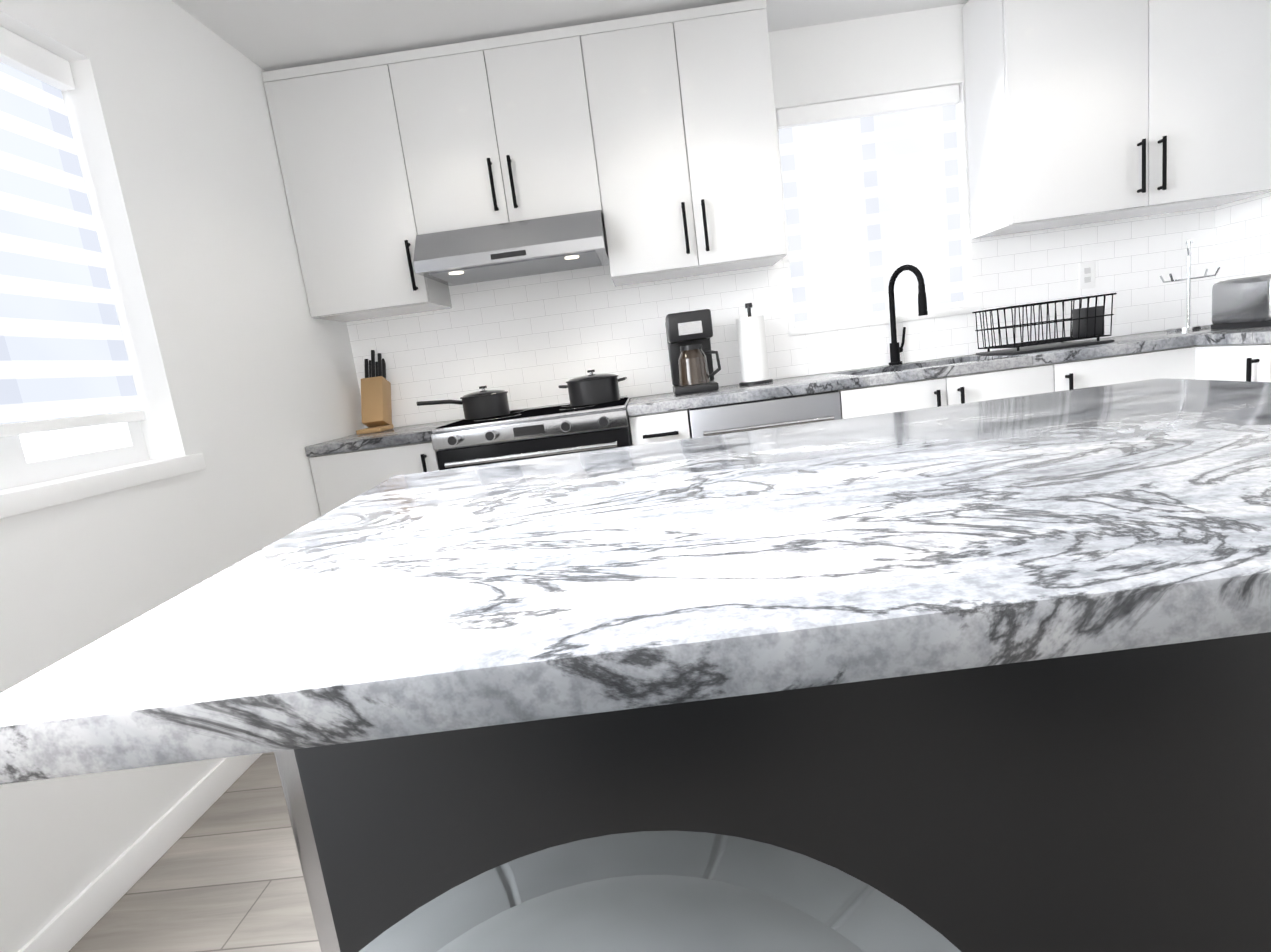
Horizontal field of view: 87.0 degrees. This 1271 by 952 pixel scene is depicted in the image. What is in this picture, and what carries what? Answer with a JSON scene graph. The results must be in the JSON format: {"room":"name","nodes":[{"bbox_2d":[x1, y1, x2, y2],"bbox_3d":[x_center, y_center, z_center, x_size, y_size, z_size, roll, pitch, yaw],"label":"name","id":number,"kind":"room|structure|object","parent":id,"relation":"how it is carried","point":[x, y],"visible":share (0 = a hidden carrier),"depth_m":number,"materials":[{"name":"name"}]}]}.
{"room":"kitchen","nodes":[
{"label":"kitchen","id":0,"kind":"room"},
{"bbox_2d":[0,0,366,951],"bbox_3d":[-1.482,0.074,-0.089,0.160,2.425,6.715,-7,10,2],"label":"wall","id":1,"kind":"structure","parent":0,"point":[242,366],"depth_m":1.98,"materials":[{"name":"white paint"}]},
{"bbox_2d":[0,26,205,518],"bbox_3d":[-1.499,-0.391,0.929,0.200,1.240,2.080,-7,10,2],"label":"window","id":2,"kind":"structure","parent":1,"relation":"in","point":[72,414],"depth_m":1.71,"materials":[{"name":"white plastic"}]},
{"bbox_2d":[18,753,262,951],"bbox_3d":[-1.255,1.252,-0.151,0.012,0.085,6.200,-7,10,2],"label":"baseboard","id":3,"kind":"structure","parent":1,"relation":"attached to","point":[70,925],"depth_m":1.62,"materials":[{"name":"white wood"}]},
{"bbox_2d":[69,752,320,951],"bbox_3d":[0.747,1.038,0.036,4.340,0.060,7.035,-7,10,2],"label":"floor","id":4,"kind":"structure","parent":0,"point":[223,873],"depth_m":1.56,"materials":[{"name":"laminate"}]},
{"bbox_2d":[274,749,339,951],"bbox_3d":[-0.523,0.579,1.393,0.255,0.705,0.341,-7,10,2],"label":"panel","id":5,"kind":"object","parent":4,"relation":"on","point":[290,779],"depth_m":1.25,"materials":[{"name":"white wood"}]},
{"bbox_2d":[307,444,438,515],"bbox_3d":[-0.994,0.270,3.034,0.513,0.879,0.603,-7,10,2],"label":"base cabinet","id":6,"kind":"object","parent":4,"relation":"on","point":[346,469],"depth_m":2.68,"materials":[{"name":"white wood"}]},
{"bbox_2d":[305,420,459,455],"bbox_3d":[-1.051,-0.179,2.951,0.514,0.040,0.617,-7,10,2],"label":"countertop","id":7,"kind":"structure","parent":6,"relation":"on","point":[421,433],"depth_m":2.65,"materials":[{"name":"white stone"}]},
{"bbox_2d":[356,350,393,434],"bbox_3d":[-1.222,-0.398,3.113,0.110,0.375,0.276,-7,10,2],"label":"knife block","id":8,"kind":"object","parent":7,"relation":"on","point":[376,411],"visible":0.96,"depth_m":3.10,"materials":[{"name":"brown wood"}]},
{"bbox_2d":[431,395,631,469],"bbox_3d":[-0.358,0.173,2.956,0.770,0.936,0.679,-7,10,2],"label":"range","id":9,"kind":"object","parent":4,"relation":"on","point":[540,431],"visible":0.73,"depth_m":2.61,"materials":[{"name":"silver metal"}]},
{"bbox_2d":[416,386,509,419],"bbox_3d":[-0.752,-0.322,2.981,0.378,0.135,0.225,-7,10,2],"label":"saucepan","id":10,"kind":"object","parent":9,"relation":"on","point":[483,403],"visible":1,"depth_m":2.90,"materials":[{"name":"black metal"}]},
{"bbox_2d":[558,370,626,405],"bbox_3d":[-0.188,-0.397,2.965,0.308,0.145,0.236,-7,10,2],"label":"stockpot","id":11,"kind":"object","parent":9,"relation":"on","point":[591,388],"visible":1,"depth_m":2.88,"materials":[{"name":"black metal"}]},
{"bbox_2d":[359,831,960,951],"bbox_3d":[0.013,0.550,0.359,0.492,0.970,0.522,-7,10,-1],"label":"stool","id":12,"kind":"object","parent":4,"relation":"on","point":[664,891],"visible":1,"depth_m":0.49,"materials":[{"name":"fabric"}]},
{"bbox_2d":[629,408,691,445],"bbox_3d":[0.148,0.132,2.990,0.233,0.879,0.603,-7,10,2],"label":"base cabinet","id":13,"kind":"object","parent":4,"relation":"on","point":[666,426],"depth_m":2.63,"materials":[{"name":"white wood"}]},
{"bbox_2d":[687,390,841,437],"bbox_3d":[0.559,0.087,2.942,0.586,0.878,0.652,-7,10,2],"label":"dishwasher","id":14,"kind":"object","parent":4,"relation":"on","point":[762,414],"visible":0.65,"depth_m":2.60,"materials":[{"name":"silver metal"}]},
{"bbox_2d":[298,662,1270,951],"bbox_3d":[0.338,0.433,1.071,1.478,0.880,0.714,-7,10,2],"label":"kitchen island","id":15,"kind":"object","parent":4,"relation":"on","point":[1130,813],"depth_m":0.71,"materials":[{"name":"black wood"}]},
{"bbox_2d":[0,378,1270,784],"bbox_3d":[0.278,0.003,0.881,1.568,0.040,1.024,-7,10,2],"label":"island countertop","id":16,"kind":"structure","parent":15,"relation":"on","point":[1114,530],"depth_m":0.51,"materials":[{"name":"white stone"}]},
{"bbox_2d":[973,348,1192,401],"bbox_3d":[1.934,-0.085,2.919,0.549,0.879,0.603,-7,10,2],"label":"base cabinet","id":17,"kind":"object","parent":4,"relation":"on","point":[1177,363],"depth_m":2.56,"materials":[{"name":"white wood"}]},
{"bbox_2d":[627,324,1260,415],"bbox_3d":[1.325,-0.468,2.857,2.724,0.040,0.617,-7,10,2],"label":"countertop","id":18,"kind":"structure","parent":17,"relation":"on","point":[1161,341],"depth_m":2.58,"materials":[{"name":"white stone"}]},
{"bbox_2d":[665,309,720,394],"bbox_3d":[0.257,-0.547,2.965,0.212,0.345,0.253,-7,10,2],"label":"coffee maker","id":19,"kind":"object","parent":18,"relation":"on","point":[689,334],"visible":1,"depth_m":2.88,"materials":[{"name":"black plastic"}]},
{"bbox_2d":[736,303,772,385],"bbox_3d":[0.522,-0.590,2.990,0.150,0.355,0.150,-7,10,2],"label":"paper towel","id":20,"kind":"object","parent":18,"relation":"on","point":[752,346],"visible":1,"depth_m":2.95,"materials":[{"name":"white paper"}]},
{"bbox_2d":[888,264,927,364],"bbox_3d":[1.215,-0.724,3.012,0.123,0.435,0.213,-7,10,2],"label":"faucet","id":21,"kind":"object","parent":18,"relation":"on","point":[895,349],"visible":0.98,"depth_m":3.06,"materials":[{"name":"black metal"}]},
{"bbox_2d":[972,293,1116,354],"bbox_3d":[1.712,-0.633,2.828,0.410,0.193,0.330,-7,10,2],"label":"dish rack","id":22,"kind":"object","parent":18,"relation":"on","point":[1087,322],"visible":1,"depth_m":2.71,"materials":[{"name":"black metal"}]},
{"bbox_2d":[1159,240,1220,331],"bbox_3d":[2.377,-0.817,2.876,0.171,0.372,0.171,-2,11,27],"label":"mug tree","id":23,"kind":"object","parent":18,"relation":"on","point":[1188,306],"visible":1,"depth_m":2.86,"materials":[{"name":"silver metal"}]},
{"bbox_2d":[1211,274,1270,329],"bbox_3d":[2.382,-0.665,2.532,0.170,0.186,0.310,-7,10,2],"label":"toaster","id":24,"kind":"object","parent":18,"relation":"on","point":[1242,302],"visible":1,"depth_m":2.54,"materials":[{"name":"silver metal"}]},
{"bbox_2d":[1193,344,1260,381],"bbox_3d":[2.451,-0.073,2.459,0.553,0.879,0.332,-7,10,2],"label":"base cabinet","id":25,"kind":"object","parent":4,"relation":"on","point":[1230,362],"depth_m":2.40,"materials":[{"name":"white wood"}]},
{"bbox_2d":[1193,326,1270,347],"bbox_3d":[2.379,-0.455,1.987,0.567,0.040,1.065,-7,10,2],"label":"countertop","id":26,"kind":"structure","parent":25,"relation":"on","point":[1262,335],"depth_m":2.39,"materials":[{"name":"white stone"}]},
{"bbox_2d":[1261,344,1270,381],"bbox_3d":[2.444,-0.007,2.075,0.553,0.879,0.448,-7,10,2],"label":"base cabinet","id":27,"kind":"object","parent":4,"relation":"on","point":[1265,348],"depth_m":2.26,"materials":[{"name":"white wood"}]},
{"bbox_2d":[172,0,968,70],"bbox_3d":[0.436,-1.388,-0.377,4.340,0.050,7.035,-7,10,2],"label":"ceiling","id":28,"kind":"structure","parent":0,"point":[268,35],"depth_m":2.54,"materials":[{"name":"white paint"}]},
{"bbox_2d":[394,3,1163,427],"bbox_3d":[0.653,-0.762,3.216,4.340,2.425,0.160,-7,10,2],"label":"wall","id":29,"kind":"structure","parent":0,"point":[870,57],"depth_m":2.95,"materials":[{"name":"white paint"}]},
{"bbox_2d":[261,53,451,321],"bbox_3d":[-1.179,-1.201,2.911,0.510,0.964,0.343,-7,10,2],"label":"upper cabinet","id":30,"kind":"object","parent":29,"relation":"attached to","point":[336,125],"depth_m":2.74,"materials":[{"name":"white wood"}]},
{"bbox_2d":[389,25,604,233],"bbox_3d":[-0.559,-1.409,2.863,0.773,0.697,0.343,-7,10,2],"label":"upper cabinet","id":31,"kind":"object","parent":29,"relation":"attached to","point":[497,130],"depth_m":2.69,"materials":[{"name":"white wood"}]},
{"bbox_2d":[413,210,609,285],"bbox_3d":[-0.505,-0.969,2.869,0.760,0.172,0.480,-7,10,2],"label":"range hood","id":32,"kind":"object","parent":31,"relation":"attached to","point":[552,244],"visible":1,"depth_m":2.68,"materials":[{"name":"silver metal"}]},
{"bbox_2d":[581,0,786,286],"bbox_3d":[0.205,-1.369,2.856,0.734,0.964,0.343,-7,10,2],"label":"upper cabinet","id":33,"kind":"object","parent":29,"relation":"attached to","point":[653,138],"depth_m":2.69,"materials":[{"name":"white wood"}]},
{"bbox_2d":[347,202,1214,427],"bbox_3d":[0.637,-0.859,3.115,4.016,0.808,0.006,-7,10,2],"label":"backsplash","id":34,"kind":"structure","parent":29,"relation":"attached to","point":[531,341],"depth_m":3.14,"materials":[{"name":"tile"}]},
{"bbox_2d":[776,84,979,335],"bbox_3d":[1.097,-1.228,3.128,0.924,1.070,0.200,-7,10,2],"label":"window","id":35,"kind":"structure","parent":29,"relation":"in","point":[870,187],"depth_m":3.09,"materials":[{"name":"white plastic"}]},
{"bbox_2d":[1079,261,1094,288],"bbox_3d":[2.072,-0.921,3.071,0.070,0.116,0.007,-7,10,2],"label":"electrical outlet","id":36,"kind":"object","parent":29,"relation":"attached to","point":[1086,274],"visible":1,"depth_m":3.07,"materials":[{"name":"white plastic"}]},
{"bbox_2d":[962,0,1270,238],"bbox_3d":[2.010,-1.589,2.785,1.089,0.964,0.343,-7,10,2],"label":"upper cabinet","id":37,"kind":"object","parent":29,"relation":"attached to","point":[1079,112],"depth_m":2.64,"materials":[{"name":"white wood"}]},
{"bbox_3d":[2.664,-0.430,-0.252,0.160,2.425,6.715,-7,10,2],"label":"wall","id":38,"kind":"structure","parent":0,"visible":0},
{"bbox_2d":[1214,192,1270,283],"bbox_3d":[2.629,-0.826,2.229,0.006,0.538,1.678,-7,10,2],"label":"backsplash","id":39,"kind":"structure","parent":38,"relation":"attached to","point":[1242,246],"depth_m":2.89,"materials":[{"name":"tile"}]}
]}

